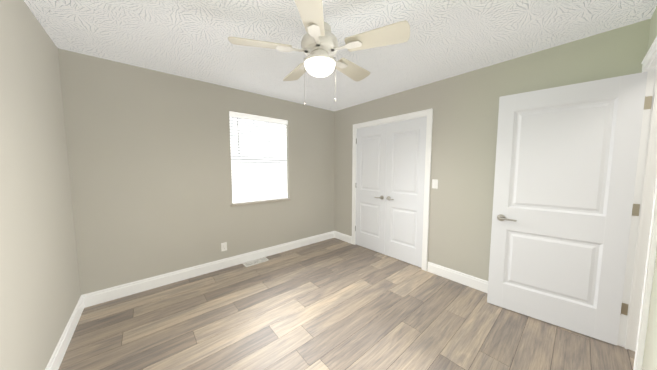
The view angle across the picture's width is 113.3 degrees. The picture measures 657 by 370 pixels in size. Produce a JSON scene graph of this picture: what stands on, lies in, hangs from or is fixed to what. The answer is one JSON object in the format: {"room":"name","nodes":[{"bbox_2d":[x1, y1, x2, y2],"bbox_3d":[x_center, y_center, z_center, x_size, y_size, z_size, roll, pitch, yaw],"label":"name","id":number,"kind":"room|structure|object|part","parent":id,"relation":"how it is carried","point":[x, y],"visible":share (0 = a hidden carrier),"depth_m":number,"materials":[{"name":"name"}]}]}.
{"room":"empty bedroom","nodes":[
{"label":"empty bedroom","id":0,"kind":"room"},
{"bbox_2d":[0,0,80,369],"bbox_3d":[-1.014,0.132,0.290,0.130,2.440,4.880,-4,6,-40],"label":"wall","id":1,"kind":"structure","parent":0,"point":[40,292],"depth_m":1.33,"materials":[{"name":"beige paint"}]},
{"bbox_2d":[45,294,84,369],"bbox_3d":[-1.320,1.244,0.848,0.015,0.135,3.370,-4,6,-40],"label":"baseboard","id":2,"kind":"structure","parent":1,"relation":"attached to","point":[54,363],"depth_m":1.65,"materials":[{"name":"white wood"}]},
{"bbox_2d":[58,48,334,294],"bbox_3d":[-0.884,-0.121,3.472,4.220,2.440,0.200,-4,6,-40],"label":"wall","id":3,"kind":"structure","parent":0,"point":[149,155],"depth_m":2.49,"materials":[{"name":"beige paint"}]},
{"bbox_2d":[85,231,332,307],"bbox_3d":[-1.137,1.056,3.207,3.310,0.135,0.015,-4,6,-40],"label":"baseboard","id":4,"kind":"structure","parent":3,"relation":"attached to","point":[99,297],"depth_m":2.69,"materials":[{"name":"white wood"}]},
{"bbox_2d":[221,242,226,250],"bbox_3d":[-1.424,0.844,2.948,0.072,0.116,0.007,-4,6,-40],"label":"electrical outlet","id":5,"kind":"object","parent":3,"relation":"attached to","point":[224,246],"visible":1,"depth_m":2.95,"materials":[{"name":"white plastic"}]},
{"bbox_2d":[229,111,287,203],"bbox_3d":[-1.012,-0.388,3.253,0.882,1.259,0.072,-4,6,-40],"label":"window blinds","id":6,"kind":"object","parent":3,"relation":"attached to","point":[259,160],"visible":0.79,"depth_m":3.22,"materials":[{"name":"white plastic"}]},
{"bbox_2d":[231,198,290,206],"bbox_3d":[-1.019,0.258,3.312,0.940,0.030,0.132,-4,6,-40],"label":"window sill","id":7,"kind":"structure","parent":3,"relation":"attached to","point":[258,202],"depth_m":3.24,"materials":[{"name":"white wood"}]},
{"bbox_2d":[24,0,656,110],"bbox_3d":[0.589,-1.253,1.557,4.350,0.120,4.880,-4,6,-40],"label":"ceiling","id":8,"kind":"structure","parent":0,"point":[190,40],"depth_m":1.73,"materials":[{"name":"white paint"}]},
{"bbox_2d":[228,0,409,105],"bbox_3d":[-0.062,-0.913,1.713,1.252,0.581,1.254,-4,6,-40],"label":"ceiling fan","id":9,"kind":"object","parent":8,"relation":"hanging from","point":[319,38],"depth_m":1.56,"materials":[{"name":"white"}]},
{"bbox_3d":[-0.067,-0.895,1.682,0.240,0.088,0.240,-4,6,-40],"label":"ceiling fan shade","id":10,"kind":"part","parent":9,"relation":"part of","materials":[{"name":"white glass"}]},
{"bbox_3d":[-0.067,-0.805,1.690,0.249,0.368,0.008,0,5,1],"label":"ceiling fan cord","id":11,"kind":"part","parent":9,"relation":"part of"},
{"bbox_2d":[58,238,634,369],"bbox_3d":[0.589,1.299,1.760,4.350,0.120,4.880,-4,6,-40],"label":"floor","id":12,"kind":"structure","parent":0,"point":[333,304],"depth_m":1.88,"materials":[{"name":"brown wood"}]},
{"bbox_2d":[242,257,268,266],"bbox_3d":[-1.058,1.125,3.158,0.345,0.006,0.145,-4,6,-40],"label":"floor vent","id":13,"kind":"object","parent":12,"relation":"in","point":[255,262],"visible":1,"depth_m":3.14,"materials":[{"name":"white metal"}]},
{"bbox_2d":[334,19,650,280],"bbox_3d":[1.687,-0.041,2.465,0.130,2.440,4.680,-4,6,-40],"label":"wall","id":14,"kind":"structure","parent":0,"point":[465,106],"depth_m":2.45,"materials":[{"name":"beige paint"}]},
{"bbox_2d":[333,231,351,243],"bbox_3d":[0.272,0.986,4.091,0.015,0.135,0.460,-4,6,-40],"label":"baseboard","id":15,"kind":"structure","parent":14,"relation":"attached to","point":[338,235],"depth_m":4.09,"materials":[{"name":"white wood"}]},
{"bbox_2d":[355,123,386,253],"bbox_3d":[0.671,0.067,3.556,0.090,2.029,0.619,-4,6,-40],"label":"closet door","id":16,"kind":"structure","parent":14,"relation":"in","point":[371,148],"depth_m":3.54,"materials":[{"name":"white wood"}]},
{"bbox_2d":[352,108,432,270],"bbox_3d":[0.918,0.049,3.356,0.151,2.120,1.360,-4,6,-40],"label":"trim","id":17,"kind":"structure","parent":14,"relation":"attached to","point":[428,113],"depth_m":2.88,"materials":[{"name":"white wood"}]},
{"bbox_2d":[384,116,426,267],"bbox_3d":[1.075,0.104,3.085,0.090,2.029,0.619,-4,6,-40],"label":"closet door","id":18,"kind":"structure","parent":14,"relation":"in","point":[405,168],"depth_m":3.08,"materials":[{"name":"white wood"}]},
{"bbox_2d":[432,179,437,188],"bbox_3d":[1.352,-0.013,2.747,0.016,0.116,0.072,-4,6,-40],"label":"light switch","id":19,"kind":"object","parent":14,"relation":"attached to","point":[435,183],"visible":1,"depth_m":2.74,"materials":[{"name":"white plastic"}]},
{"bbox_2d":[427,262,487,292],"bbox_3d":[1.811,1.128,2.301,0.015,0.135,1.510,-4,6,-40],"label":"baseboard","id":20,"kind":"structure","parent":14,"relation":"attached to","point":[462,278],"depth_m":2.58,"materials":[{"name":"white wood"}]},
{"bbox_2d":[642,6,656,369],"bbox_3d":[1.081,0.114,0.510,3.340,2.440,0.130,-4,6,-40],"label":"wall","id":21,"kind":"structure","parent":0,"point":[650,357],"depth_m":1.02,"materials":[{"name":"beige paint"}]},
{"bbox_2d":[617,36,656,369],"bbox_3d":[1.976,0.203,1.286,0.944,2.140,0.172,-4,6,-40],"label":"door frame","id":22,"kind":"structure","parent":21,"relation":"attached to","point":[639,270],"depth_m":1.54,"materials":[{"name":"white wood"}]},
{"bbox_2d":[487,71,651,344],"bbox_3d":[1.938,0.202,1.848,0.849,2.030,0.146,4,6,41],"label":"door","id":23,"kind":"structure","parent":22,"relation":"attached to","point":[566,162],"depth_m":1.79,"materials":[{"name":"white wood"}]},
{"bbox_3d":[2.254,0.182,1.586,0.002,1.618,0.034,-4,6,-40],"label":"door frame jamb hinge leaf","id":24,"kind":"part","parent":23,"relation":"part of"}
]}

